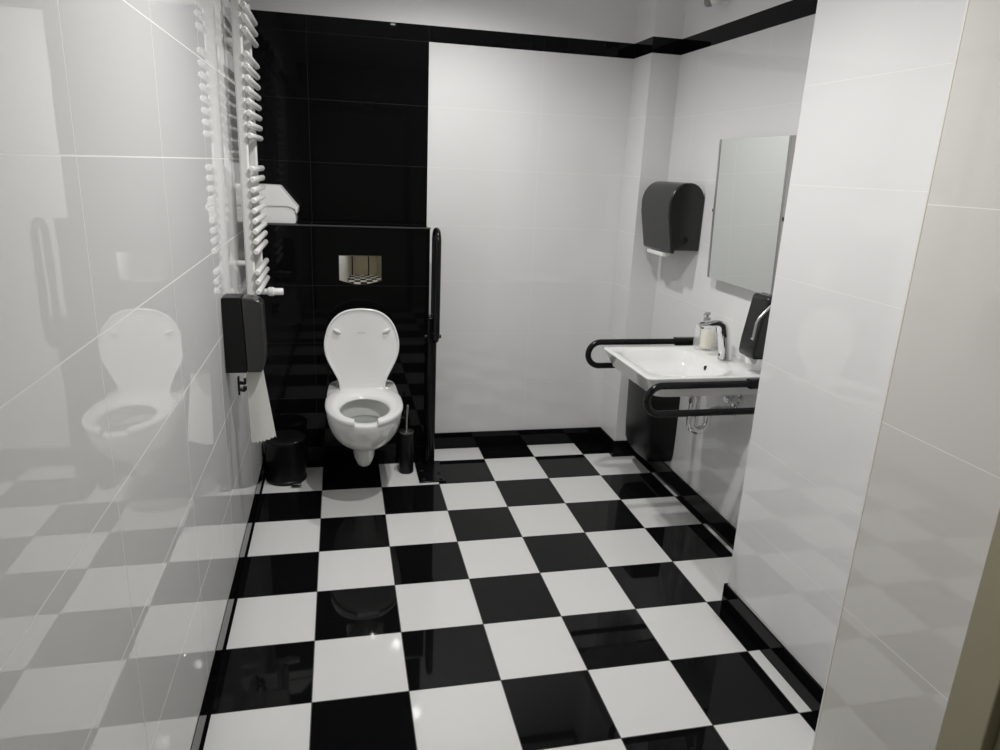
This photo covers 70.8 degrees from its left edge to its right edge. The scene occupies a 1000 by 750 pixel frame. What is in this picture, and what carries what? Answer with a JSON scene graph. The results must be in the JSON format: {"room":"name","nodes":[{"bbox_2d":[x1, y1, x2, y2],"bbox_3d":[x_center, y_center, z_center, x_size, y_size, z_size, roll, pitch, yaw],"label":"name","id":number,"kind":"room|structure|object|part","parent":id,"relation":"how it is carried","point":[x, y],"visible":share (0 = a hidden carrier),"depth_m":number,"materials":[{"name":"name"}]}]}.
{"room":"public restroom","nodes":[
{"label":"public restroom","id":0,"kind":"room"},
{"bbox_2d":[0,0,264,749],"bbox_3d":[-0.818,-0.157,1.473,0.120,2.620,4.750,-1,17,-13],"label":"wall","id":1,"kind":"structure","parent":0,"point":[130,466],"depth_m":1.31,"materials":[{"name":"white tile"}]},
{"bbox_2d":[190,454,266,749],"bbox_3d":[-0.780,1.093,1.698,0.002,0.100,4.445,-1,17,-13],"label":"baseboard","id":2,"kind":"structure","parent":1,"relation":"attached to","point":[201,725],"depth_m":2.42,"materials":[{"name":"black tile"}]},
{"bbox_2d":[237,376,246,394],"bbox_3d":[-1.038,0.042,2.847,0.041,0.077,0.020,-1,17,-13],"label":"wall hook","id":3,"kind":"object","parent":1,"relation":"attached to","point":[244,382],"visible":0.94,"depth_m":2.84,"materials":[{"name":"black metal"}]},
{"bbox_3d":[-1.054,0.042,2.844,0.007,0.077,0.018,-1,17,-13],"label":"hook plate","id":4,"kind":"part","parent":3,"relation":"part of","materials":[{"name":"black"}]},
{"bbox_2d":[221,293,275,443],"bbox_3d":[-0.926,-0.011,2.611,0.160,0.572,0.090,-1,17,-13],"label":"dispenser","id":5,"kind":"object","parent":1,"relation":"attached to","point":[243,315],"visible":1,"depth_m":2.54,"materials":[{"name":"black plastic"}]},
{"bbox_2d":[224,0,283,295],"bbox_3d":[-1.022,-0.904,2.943,0.152,1.221,0.400,-1,17,-13],"label":"towel radiator","id":6,"kind":"object","parent":1,"relation":"attached to","point":[243,22],"visible":1,"depth_m":2.84,"materials":[{"name":"white metal"}]},
{"bbox_3d":[-1.014,-0.880,2.787,0.036,1.180,0.032,-1,17,-13],"label":"rail","id":7,"kind":"part","parent":6,"relation":"part of","materials":[{"name":"white metal"}]},
{"bbox_3d":[-1.081,-0.968,3.076,0.036,1.180,0.032,-1,17,-13],"label":"rail","id":8,"kind":"part","parent":6,"relation":"part of","materials":[{"name":"white metal"}]},
{"bbox_2d":[267,223,430,228],"bbox_3d":[-0.781,-0.745,3.520,0.870,0.007,0.009,-1,17,-13],"label":"trim","id":9,"kind":"structure","parent":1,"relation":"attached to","point":[267,223],"depth_m":3.52,"materials":[{"name":"grey"}]},
{"bbox_2d":[245,0,638,432],"bbox_3d":[-0.218,-0.838,3.889,2.372,2.620,0.120,-1,17,-13],"label":"wall","id":10,"kind":"structure","parent":0,"point":[497,126],"depth_m":3.74,"materials":[{"name":"tile"}]},
{"bbox_2d":[257,222,429,467],"bbox_3d":[-0.830,-0.149,3.790,0.867,1.300,0.192,-1,17,-13],"label":"wall ledge","id":11,"kind":"object","parent":10,"relation":"attached to","point":[303,262],"visible":0.63,"depth_m":3.65,"materials":[{"name":"tile"}]},
{"bbox_2d":[259,184,298,223],"bbox_3d":[-1.117,-0.857,3.516,0.211,0.181,0.158,-1,17,-13],"label":"dispenser","id":12,"kind":"object","parent":11,"relation":"on","point":[281,207],"visible":0.73,"depth_m":3.46,"materials":[{"name":"white plastic"}]},
{"bbox_2d":[339,255,380,284],"bbox_3d":[-0.713,-0.534,3.591,0.213,0.148,0.012,-1,17,-13],"label":"flush plate","id":13,"kind":"object","parent":11,"relation":"attached to","point":[353,269],"visible":1,"depth_m":3.59,"materials":[{"name":"silver mirror"}]},
{"bbox_2d":[324,308,402,466],"bbox_3d":[-0.665,0.097,3.435,0.374,0.771,0.688,-1,17,-13],"label":"toilet","id":14,"kind":"object","parent":11,"relation":"attached to","point":[363,408],"visible":1,"depth_m":3.53,"materials":[{"name":"white ceramic"}]},
{"bbox_3d":[-0.700,-0.127,3.570,0.374,0.421,0.065,-1,17,-13],"label":"lid","id":15,"kind":"part","parent":14,"relation":"part of","materials":[{"name":"white plastic"}]},
{"bbox_3d":[-0.647,0.143,3.361,0.367,0.020,0.516,-1,17,-13],"label":"seat","id":16,"kind":"part","parent":14,"relation":"part of","materials":[{"name":"white plastic"}]},
{"bbox_3d":[-0.674,0.293,3.493,0.358,0.362,0.686,-1,17,-13],"label":"bowl","id":17,"kind":"part","parent":14,"relation":"part of","materials":[{"name":"white ceramic"}]},
{"bbox_2d":[435,427,599,448],"bbox_3d":[0.086,0.381,4.258,1.105,0.100,0.011,-1,17,-13],"label":"baseboard","id":18,"kind":"structure","parent":10,"relation":"attached to","point":[451,440],"depth_m":4.25,"materials":[{"name":"black tile"}]},
{"bbox_2d":[203,442,817,749],"bbox_3d":[0.311,1.135,2.115,2.552,0.121,4.970,-1,17,-13],"label":"floor","id":19,"kind":"structure","parent":0,"point":[548,596],"depth_m":2.62,"materials":[{"name":"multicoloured tile"}]},
{"bbox_2d":[264,430,306,486],"bbox_3d":[-1.113,0.429,3.652,0.208,0.244,0.236,-1,17,-13],"label":"pedal bin","id":20,"kind":"object","parent":19,"relation":"on","point":[285,452],"visible":0.94,"depth_m":3.59,"materials":[{"name":"black plastic"}]},
{"bbox_3d":[-1.111,0.320,3.634,0.208,0.025,0.208,-1,17,-13],"label":"bin lid","id":21,"kind":"part","parent":20,"relation":"part of","materials":[{"name":"black plastic"}]},
{"bbox_2d":[399,433,413,473],"bbox_3d":[-0.508,0.417,3.813,0.080,0.228,0.080,-1,17,-13],"label":"brush holder","id":22,"kind":"object","parent":19,"relation":"on","point":[406,442],"visible":0.94,"depth_m":3.78,"materials":[{"name":"black plastic"}]},
{"bbox_2d":[399,404,413,434],"bbox_3d":[-0.504,0.328,3.787,0.082,0.356,0.082,-1,17,-13],"label":"toilet brush","id":23,"kind":"object","parent":22,"relation":"in","point":[405,431],"visible":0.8,"depth_m":3.76,"materials":[{"name":"silver metal"}]},
{"bbox_3d":[-0.499,0.309,3.782,0.017,0.316,0.013,-1,17,-13],"label":"handle","id":24,"kind":"part","parent":23,"relation":"part of","materials":[{"name":"silver metal"}]},
{"bbox_2d":[414,227,445,482],"bbox_3d":[-0.355,-0.099,3.664,0.143,1.315,0.269,-1,17,-13],"label":"grab rail","id":25,"kind":"object","parent":19,"relation":"on","point":[429,470],"visible":1,"depth_m":3.75,"materials":[{"name":"black metal"}]},
{"bbox_3d":[-0.384,0.527,3.848,0.143,0.008,0.269,-1,17,-13],"label":"plate","id":26,"kind":"part","parent":25,"relation":"part of","materials":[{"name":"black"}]},
{"bbox_3d":[-0.379,0.143,3.837,0.054,0.736,0.054,-1,17,-13],"label":"post","id":27,"kind":"part","parent":25,"relation":"part of","materials":[{"name":"black metal"}]},
{"bbox_2d":[728,0,966,688],"bbox_3d":[1.206,-0.250,2.104,0.396,2.620,0.708,-1,17,-13],"label":"wall pier","id":28,"kind":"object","parent":19,"relation":"on","point":[879,72],"visible":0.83,"depth_m":2.11,"materials":[{"name":"white tile"}]},
{"bbox_2d":[721,583,823,717],"bbox_3d":[1.080,0.957,2.450,0.274,0.100,0.715,-1,17,-13],"label":"baseboard","id":29,"kind":"object","parent":28,"relation":"attached to","point":[808,689],"visible":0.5,"depth_m":2.42,"materials":[{"name":"black tile"}]},
{"bbox_2d":[601,0,686,440],"bbox_3d":[0.782,-0.808,3.938,0.160,2.620,0.236,-1,17,-13],"label":"wall column","id":30,"kind":"structure","parent":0,"point":[660,23],"depth_m":3.77,"materials":[{"name":"white tile"}]},
{"bbox_2d":[599,427,637,456],"bbox_3d":[0.724,0.404,4.281,0.170,0.100,0.234,-1,17,-13],"label":"baseboard","id":31,"kind":"structure","parent":30,"relation":"attached to","point":[621,448],"depth_m":4.18,"materials":[{"name":"black tile"}]},
{"bbox_2d":[650,0,817,528],"bbox_3d":[1.066,-0.615,3.324,0.120,2.620,1.840,-1,17,-13],"label":"wall","id":32,"kind":"structure","parent":0,"point":[744,63],"depth_m":3.27,"materials":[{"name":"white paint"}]},
{"bbox_2d":[585,329,700,367],"bbox_3d":[0.696,-0.106,3.356,0.609,0.215,0.090,-1,17,-13],"label":"grab rail","id":33,"kind":"object","parent":32,"relation":"attached to","point":[678,341],"visible":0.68,"depth_m":3.32,"materials":[{"name":"black"}]},
{"bbox_2d":[625,379,679,461],"bbox_3d":[0.812,0.222,3.869,0.171,0.432,0.363,-1,17,-13],"label":"waste bin","id":34,"kind":"object","parent":32,"relation":"attached to","point":[652,438],"visible":0.68,"depth_m":3.74,"materials":[{"name":"black plastic"}]},
{"bbox_2d":[641,181,704,257],"bbox_3d":[0.858,-0.783,3.550,0.182,0.369,0.338,-1,17,-13],"label":"dispenser","id":35,"kind":"object","parent":32,"relation":"attached to","point":[672,212],"visible":1,"depth_m":3.42,"materials":[{"name":"grey plastic"}]},
{"bbox_2d":[604,345,760,396],"bbox_3d":[0.791,-0.007,3.063,0.553,0.118,0.521,-1,17,-13],"label":"washbasin","id":36,"kind":"object","parent":32,"relation":"attached to","point":[646,366],"visible":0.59,"depth_m":3.07,"materials":[{"name":"white ceramic"}]},
{"bbox_2d":[699,312,714,348],"bbox_3d":[0.947,-0.205,3.239,0.098,0.174,0.098,-1,17,-13],"label":"soap bottle","id":37,"kind":"object","parent":36,"relation":"on","point":[707,335],"visible":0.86,"depth_m":3.23,"materials":[{"name":"white plastic"}]},
{"bbox_2d":[686,396,736,433],"bbox_3d":[0.943,0.156,3.148,0.230,0.227,0.060,-1,17,-13],"label":"trap","id":38,"kind":"object","parent":36,"relation":"attached to","point":[690,421],"visible":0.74,"depth_m":3.14,"materials":[{"name":"silver metal"}]},
{"bbox_2d":[699,320,731,359],"bbox_3d":[0.940,-0.154,3.064,0.169,0.175,0.052,-1,17,-13],"label":"faucet","id":39,"kind":"object","parent":36,"relation":"on","point":[722,328],"visible":1,"depth_m":3.05,"materials":[{"name":"silver metal"}]},
{"bbox_2d":[637,454,735,549],"bbox_3d":[0.986,0.645,3.497,0.011,0.100,1.481,-1,17,-13],"label":"baseboard","id":40,"kind":"structure","parent":32,"relation":"attached to","point":[725,530],"depth_m":3.51,"materials":[{"name":"black tile"}]},
{"bbox_2d":[643,378,759,417],"bbox_3d":[0.841,0.090,2.753,0.598,0.215,0.090,-1,17,-13],"label":"grab rail","id":41,"kind":"object","parent":32,"relation":"attached to","point":[750,383],"visible":0.74,"depth_m":2.73,"materials":[{"name":"black metal"}]},
{"bbox_2d":[704,0,729,6],"bbox_3d":[0.974,-1.685,3.142,0.097,0.083,0.107,-1,17,-13],"label":"wall sensor","id":42,"kind":"object","parent":32,"relation":"attached to","point":[708,3],"visible":1,"depth_m":3.13,"materials":[{"name":"white plastic"}]},
{"bbox_2d":[723,395,742,404],"bbox_3d":[1.029,0.087,3.109,0.075,0.094,0.052,-1,17,-13],"label":"angle valve","id":43,"kind":"object","parent":32,"relation":"attached to","point":[739,398],"visible":0.77,"depth_m":3.11,"materials":[{"name":"silver metal"}]},
{"bbox_3d":[1.004,0.108,3.110,0.025,0.032,0.034,-1,17,-13],"label":"valve knob","id":44,"kind":"part","parent":43,"relation":"part of","materials":[{"name":"silver metal"}]},
{"bbox_2d":[707,135,795,295],"bbox_3d":[1.049,-0.675,2.952,0.073,0.607,0.554,-1,17,-13],"label":"mirror","id":45,"kind":"object","parent":32,"relation":"attached to","point":[753,176],"visible":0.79,"depth_m":2.91,"materials":[{"name":"silver mirror"}]},
{"bbox_3d":[0.978,-0.748,3.189,0.041,0.607,0.016,-1,17,-13],"label":"rail","id":46,"kind":"part","parent":45,"relation":"part of","materials":[{"name":"silver metal"}]},
{"bbox_3d":[1.089,-0.601,2.708,0.041,0.607,0.016,-1,17,-13],"label":"rail","id":47,"kind":"part","parent":45,"relation":"part of","materials":[{"name":"silver metal"}]},
{"bbox_2d":[739,293,771,365],"bbox_3d":[1.048,-0.182,2.848,0.142,0.301,0.133,-1,17,-13],"label":"soap dispenser","id":48,"kind":"object","parent":32,"relation":"attached to","point":[753,338],"visible":0.73,"depth_m":2.83,"materials":[{"name":"grey plastic"}]},
{"bbox_3d":[1.051,-0.225,2.776,0.118,0.179,0.020,-4,17,-20],"label":"elbow lever","id":49,"kind":"part","parent":48,"relation":"part of","materials":[{"name":"silver metal"}]},
{"bbox_2d":[813,0,999,749],"bbox_3d":[1.266,-0.096,1.587,0.511,2.620,0.372,-1,17,-13],"label":"wall","id":50,"kind":"structure","parent":0,"point":[932,504],"depth_m":1.61,"materials":[{"name":"white tile"}]},
{"bbox_2d":[811,0,968,749],"bbox_3d":[0.986,-0.144,1.708,0.021,2.620,0.006,-1,17,-13],"label":"trim","id":51,"kind":"structure","parent":50,"relation":"attached to","point":[967,3],"depth_m":1.73,"materials":[{"name":"white metal"}]},
{"bbox_3d":[1.512,0.217,0.560,0.491,2.620,1.830,-1,17,-13],"label":"wall","id":52,"kind":"structure","parent":0,"visible":0},
{"bbox_2d":[935,509,999,749],"bbox_3d":[1.372,0.337,1.019,0.570,2.120,0.980,-1,17,-13],"label":"door","id":53,"kind":"structure","parent":52,"relation":"in","point":[971,719],"depth_m":1.49,"materials":[{"name":"beige paint"}]}
]}

